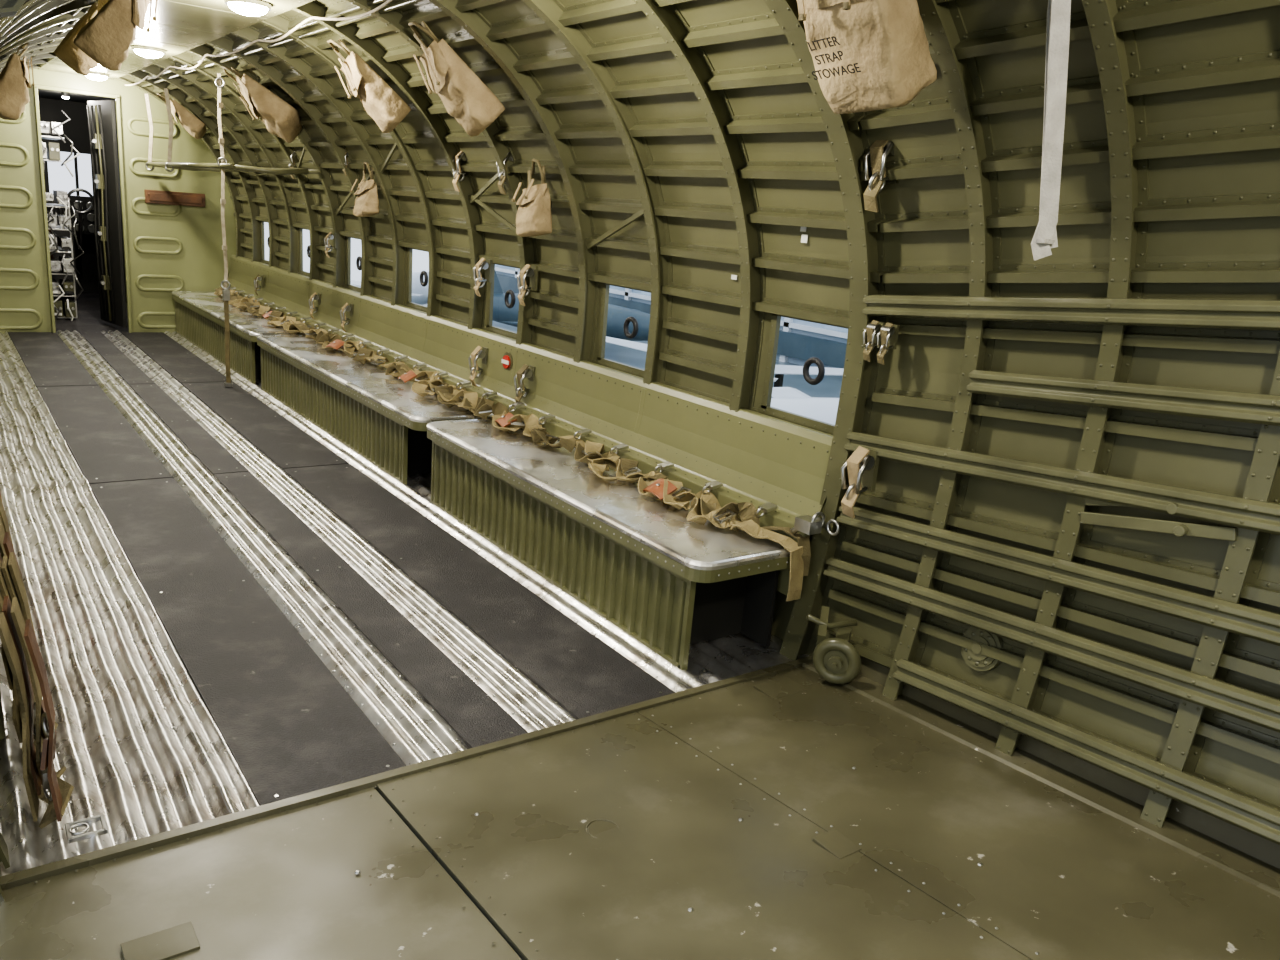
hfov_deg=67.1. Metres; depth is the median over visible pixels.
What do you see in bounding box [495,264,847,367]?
sky
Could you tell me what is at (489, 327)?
window
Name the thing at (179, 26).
ceiling panel
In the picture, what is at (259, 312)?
belt
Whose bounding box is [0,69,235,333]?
wall
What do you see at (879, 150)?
clamp
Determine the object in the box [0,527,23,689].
belt
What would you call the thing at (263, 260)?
window
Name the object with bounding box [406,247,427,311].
window
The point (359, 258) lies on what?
window
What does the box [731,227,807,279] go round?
placard
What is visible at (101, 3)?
strap
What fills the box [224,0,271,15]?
dome lamp
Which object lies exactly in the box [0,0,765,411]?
rib
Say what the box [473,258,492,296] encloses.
clamp
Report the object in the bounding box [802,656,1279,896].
trim
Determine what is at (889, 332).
clamp
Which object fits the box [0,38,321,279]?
rib
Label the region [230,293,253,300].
belt
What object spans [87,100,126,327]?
door
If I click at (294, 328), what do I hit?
belt
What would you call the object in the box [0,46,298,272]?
rib
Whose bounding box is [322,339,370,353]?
belt
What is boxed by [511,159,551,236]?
pouch
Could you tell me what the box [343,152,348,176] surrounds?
clamp
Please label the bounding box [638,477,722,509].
belt
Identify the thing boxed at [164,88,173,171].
strap
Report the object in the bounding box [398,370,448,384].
belt
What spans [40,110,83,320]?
equipment rack
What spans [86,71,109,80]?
dome lamp
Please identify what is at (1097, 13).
rib
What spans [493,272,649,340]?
aircraft
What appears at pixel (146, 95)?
strap
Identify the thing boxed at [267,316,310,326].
belt
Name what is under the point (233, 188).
rib
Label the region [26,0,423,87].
conduit
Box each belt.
[0,497,12,642]
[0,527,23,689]
[0,552,57,750]
[0,596,73,828]
[214,287,235,296]
[219,290,243,297]
[229,296,262,308]
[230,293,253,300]
[237,301,273,311]
[246,305,285,318]
[262,310,297,320]
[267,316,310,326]
[283,322,325,334]
[305,328,339,339]
[315,331,353,344]
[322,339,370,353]
[340,348,389,364]
[370,355,407,367]
[385,362,426,377]
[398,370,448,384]
[412,380,470,396]
[437,390,496,411]
[471,397,524,418]
[492,411,554,436]
[531,426,591,452]
[574,441,628,469]
[588,458,673,483]
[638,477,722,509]
[686,497,777,538]
[736,512,839,600]
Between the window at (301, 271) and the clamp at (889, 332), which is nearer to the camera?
the clamp at (889, 332)
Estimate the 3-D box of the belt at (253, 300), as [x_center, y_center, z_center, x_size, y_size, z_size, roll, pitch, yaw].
[-3.359,-1.506,8.209,0.229,0.108,0.382,-9,20,-42]
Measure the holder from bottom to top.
0.119 m
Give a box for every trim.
[33,84,131,332]
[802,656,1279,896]
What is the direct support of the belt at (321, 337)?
on the bench at (378, 416)
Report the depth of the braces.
4.86 m
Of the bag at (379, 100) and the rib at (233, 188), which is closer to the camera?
the bag at (379, 100)
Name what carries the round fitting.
attached to the wall at (920, 363)
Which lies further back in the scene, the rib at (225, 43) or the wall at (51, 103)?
the wall at (51, 103)
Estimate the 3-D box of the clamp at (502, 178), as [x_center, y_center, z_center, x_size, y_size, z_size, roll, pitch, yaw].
[-0.632,-1.477,4.614,0.095,0.219,0.080,-6,19,-35]
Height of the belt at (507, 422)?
0.109 m
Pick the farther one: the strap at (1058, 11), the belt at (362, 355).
the belt at (362, 355)
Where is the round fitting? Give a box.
[961,627,1003,670]
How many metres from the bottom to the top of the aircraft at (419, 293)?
2.170 m
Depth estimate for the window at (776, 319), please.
3.46 m
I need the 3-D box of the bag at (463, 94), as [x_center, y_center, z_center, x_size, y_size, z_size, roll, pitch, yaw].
[-0.786,-1.695,4.107,0.406,0.419,0.281,-1,16,-19]
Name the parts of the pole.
frame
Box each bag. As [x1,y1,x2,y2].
[0,42,34,119]
[53,2,97,75]
[73,0,156,70]
[157,92,206,138]
[223,66,301,142]
[327,38,411,132]
[408,21,504,136]
[797,0,936,113]
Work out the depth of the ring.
2.09 m
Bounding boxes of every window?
[261,221,268,263]
[299,228,309,275]
[346,236,361,291]
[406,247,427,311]
[486,263,519,338]
[596,283,650,376]
[759,313,847,433]
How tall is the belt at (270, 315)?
0.113 m
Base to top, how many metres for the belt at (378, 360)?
0.101 m
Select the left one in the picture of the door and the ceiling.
the door
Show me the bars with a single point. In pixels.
(1179, 528)
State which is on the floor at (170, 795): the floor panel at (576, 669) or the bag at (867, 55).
the floor panel at (576, 669)
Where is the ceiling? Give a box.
[159,0,771,110]
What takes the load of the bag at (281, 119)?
hanging from the rib at (340, 253)
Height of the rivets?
2.322 m
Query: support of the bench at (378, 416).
on the floor at (170, 795)
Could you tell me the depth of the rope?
4.74 m
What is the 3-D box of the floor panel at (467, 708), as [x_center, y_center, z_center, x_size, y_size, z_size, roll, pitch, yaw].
[-2.682,-0.310,5.693,0.169,0.012,8.036,-6,19,-35]
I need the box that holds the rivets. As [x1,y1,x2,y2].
[0,0,1279,871]
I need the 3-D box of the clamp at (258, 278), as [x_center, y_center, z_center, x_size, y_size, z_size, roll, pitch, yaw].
[-3.304,-1.691,8.371,0.079,0.182,0.067,-6,19,-35]
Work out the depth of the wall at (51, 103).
11.13 m
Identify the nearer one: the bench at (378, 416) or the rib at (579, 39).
the rib at (579, 39)
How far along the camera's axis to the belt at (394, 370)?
5.55 m
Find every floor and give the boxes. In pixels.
[0,330,807,875]
[0,655,1279,959]
[55,293,127,332]
[354,285,842,397]
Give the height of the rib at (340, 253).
2.324 m
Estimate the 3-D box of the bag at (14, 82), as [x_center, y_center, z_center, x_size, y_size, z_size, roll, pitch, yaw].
[-3.643,-2.311,5.558,0.262,0.455,0.385,-6,19,-35]
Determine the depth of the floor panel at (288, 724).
3.22 m
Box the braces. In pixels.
[297,143,643,248]
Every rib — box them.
[0,0,443,316]
[0,0,486,329]
[0,0,537,344]
[0,0,598,362]
[0,0,672,384]
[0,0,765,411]
[0,0,884,868]
[0,9,406,304]
[0,20,374,295]
[0,29,346,287]
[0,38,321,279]
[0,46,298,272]
[0,52,278,266]
[0,59,261,261]
[27,64,244,256]
[882,0,1000,700]
[995,0,1148,755]
[1140,351,1279,827]
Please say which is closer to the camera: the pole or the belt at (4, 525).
the belt at (4, 525)
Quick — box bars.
[1081,498,1237,540]
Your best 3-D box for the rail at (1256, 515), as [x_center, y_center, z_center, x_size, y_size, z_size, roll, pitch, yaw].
[1.524,0.127,1.885,0.039,0.368,3.041,-5,18,-33]
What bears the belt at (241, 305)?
on the bench at (199, 316)
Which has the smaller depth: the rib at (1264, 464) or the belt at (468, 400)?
the rib at (1264, 464)
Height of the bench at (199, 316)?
0.402 m
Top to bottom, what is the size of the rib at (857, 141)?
2.324 m
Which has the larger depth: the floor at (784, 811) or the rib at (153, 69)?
the rib at (153, 69)
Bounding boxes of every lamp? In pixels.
[61,92,69,98]
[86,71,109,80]
[131,46,165,57]
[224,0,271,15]
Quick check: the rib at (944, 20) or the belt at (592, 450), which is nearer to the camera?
the rib at (944, 20)
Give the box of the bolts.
[0,361,657,829]
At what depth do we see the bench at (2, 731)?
2.31 m
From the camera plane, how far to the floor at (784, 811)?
2.06 m
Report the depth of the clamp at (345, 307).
6.68 m
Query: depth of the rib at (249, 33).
5.74 m
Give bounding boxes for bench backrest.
[220,255,832,599]
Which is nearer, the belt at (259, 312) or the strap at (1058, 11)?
the strap at (1058, 11)
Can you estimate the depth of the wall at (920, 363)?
2.71 m
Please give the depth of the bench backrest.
4.20 m
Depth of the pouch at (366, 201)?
5.97 m
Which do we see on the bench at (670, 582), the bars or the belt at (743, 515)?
the belt at (743, 515)
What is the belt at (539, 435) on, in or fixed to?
on the bench at (670, 582)
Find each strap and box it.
[88,0,108,21]
[145,94,153,170]
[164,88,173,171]
[215,73,232,386]
[1031,0,1070,259]
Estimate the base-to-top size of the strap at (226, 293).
2.089 m
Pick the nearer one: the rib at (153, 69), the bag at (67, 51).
the bag at (67, 51)
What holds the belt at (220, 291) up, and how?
on the bench at (199, 316)
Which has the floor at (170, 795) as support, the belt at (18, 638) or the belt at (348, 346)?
the belt at (18, 638)
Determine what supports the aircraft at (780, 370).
on the floor at (830, 386)
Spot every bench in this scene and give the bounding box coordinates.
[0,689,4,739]
[172,291,303,383]
[257,335,492,483]
[426,418,789,669]
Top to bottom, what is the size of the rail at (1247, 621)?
0.368 m
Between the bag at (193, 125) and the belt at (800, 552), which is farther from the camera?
the bag at (193, 125)
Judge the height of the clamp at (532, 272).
0.200 m
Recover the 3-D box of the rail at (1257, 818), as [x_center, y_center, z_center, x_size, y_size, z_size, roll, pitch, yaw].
[1.515,0.789,1.837,0.046,0.332,2.635,-5,18,-33]
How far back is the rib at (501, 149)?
4.56 m
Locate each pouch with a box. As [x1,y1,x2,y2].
[350,162,378,216]
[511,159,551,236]
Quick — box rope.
[125,0,392,85]
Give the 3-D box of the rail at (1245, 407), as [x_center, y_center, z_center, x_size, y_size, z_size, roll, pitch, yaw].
[1.665,-0.063,1.656,0.036,0.327,2.621,-5,18,-33]
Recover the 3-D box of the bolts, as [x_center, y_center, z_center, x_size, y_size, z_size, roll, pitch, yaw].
[-2.412,-0.075,4.909,1.750,0.026,6.318,-6,19,-35]
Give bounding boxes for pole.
[145,162,321,174]
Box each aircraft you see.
[351,272,428,304]
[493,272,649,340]
[606,336,843,386]
[771,387,838,424]
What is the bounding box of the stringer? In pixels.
[47,0,1279,809]
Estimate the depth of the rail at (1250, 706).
2.46 m
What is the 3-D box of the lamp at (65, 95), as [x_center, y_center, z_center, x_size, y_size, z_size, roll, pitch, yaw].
[-5.872,-3.930,9.863,0.084,0.057,0.084,-6,19,-35]
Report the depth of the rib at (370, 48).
4.85 m
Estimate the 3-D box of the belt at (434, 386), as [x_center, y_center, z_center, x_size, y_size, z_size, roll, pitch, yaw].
[-1.061,-0.483,5.141,0.350,0.109,0.242,11,16,21]
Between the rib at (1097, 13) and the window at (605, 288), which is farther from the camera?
the window at (605, 288)
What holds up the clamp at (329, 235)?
attached to the rib at (340, 253)
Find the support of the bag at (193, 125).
hanging from the rib at (193, 107)
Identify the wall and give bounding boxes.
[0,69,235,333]
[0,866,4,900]
[38,89,126,302]
[209,0,1279,805]
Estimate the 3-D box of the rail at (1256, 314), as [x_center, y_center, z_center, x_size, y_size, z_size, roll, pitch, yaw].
[1.554,-0.295,1.767,0.043,0.365,3.042,-5,18,-33]
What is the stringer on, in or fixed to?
attached to the wall at (920, 363)
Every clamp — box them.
[254,274,264,295]
[289,151,296,178]
[308,292,320,318]
[324,232,336,257]
[339,303,353,331]
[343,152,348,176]
[452,151,471,191]
[468,346,488,386]
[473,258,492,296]
[496,152,518,194]
[513,364,534,402]
[517,264,537,305]
[841,446,879,518]
[863,140,898,211]
[863,320,884,361]
[877,322,899,364]
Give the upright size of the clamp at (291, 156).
0.237 m
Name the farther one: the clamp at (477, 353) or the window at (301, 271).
the window at (301, 271)
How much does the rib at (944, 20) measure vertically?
2.304 m
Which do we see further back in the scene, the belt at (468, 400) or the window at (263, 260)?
the window at (263, 260)
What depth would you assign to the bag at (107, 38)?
3.69 m
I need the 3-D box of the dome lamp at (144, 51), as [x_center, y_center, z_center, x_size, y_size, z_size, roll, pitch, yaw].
[-3.136,-2.724,6.159,0.195,0.056,0.195,-6,19,-35]
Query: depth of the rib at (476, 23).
4.13 m
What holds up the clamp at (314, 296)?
attached to the bench backrest
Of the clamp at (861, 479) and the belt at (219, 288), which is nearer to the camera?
the clamp at (861, 479)
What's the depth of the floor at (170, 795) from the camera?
3.18 m
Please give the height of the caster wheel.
0.191 m
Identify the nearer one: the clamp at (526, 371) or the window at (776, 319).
the window at (776, 319)
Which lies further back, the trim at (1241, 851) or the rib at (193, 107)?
the rib at (193, 107)
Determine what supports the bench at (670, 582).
on the floor at (170, 795)
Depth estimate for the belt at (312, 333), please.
6.69 m
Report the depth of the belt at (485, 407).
4.64 m
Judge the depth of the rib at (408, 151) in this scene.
5.41 m
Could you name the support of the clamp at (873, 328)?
attached to the rail at (1256, 314)
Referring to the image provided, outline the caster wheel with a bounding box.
[806,606,860,683]
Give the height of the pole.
0.091 m
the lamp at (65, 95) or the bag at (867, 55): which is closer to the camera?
the bag at (867, 55)
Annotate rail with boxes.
[823,558,1279,732]
[836,506,1279,645]
[844,432,1279,534]
[863,294,1279,329]
[893,659,1279,844]
[967,370,1279,425]
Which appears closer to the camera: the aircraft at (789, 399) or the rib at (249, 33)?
the rib at (249, 33)
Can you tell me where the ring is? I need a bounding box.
[64,814,107,843]
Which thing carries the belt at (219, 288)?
on the bench at (199, 316)
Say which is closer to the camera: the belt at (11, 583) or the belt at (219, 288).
the belt at (11, 583)
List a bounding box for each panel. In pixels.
[8,332,405,805]
[38,0,313,79]
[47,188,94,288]
[79,332,527,747]
[121,332,674,719]
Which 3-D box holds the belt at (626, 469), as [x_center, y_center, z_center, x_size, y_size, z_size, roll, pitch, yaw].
[-0.020,-0.039,3.813,0.412,0.103,0.255,9,16,16]
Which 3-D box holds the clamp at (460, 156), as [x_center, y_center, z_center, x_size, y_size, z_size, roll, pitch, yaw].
[-0.925,-1.607,5.004,0.095,0.219,0.080,-6,19,-35]
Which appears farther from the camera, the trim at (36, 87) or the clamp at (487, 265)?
the trim at (36, 87)
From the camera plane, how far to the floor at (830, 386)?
26.50 m
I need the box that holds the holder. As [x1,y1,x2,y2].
[144,189,204,206]

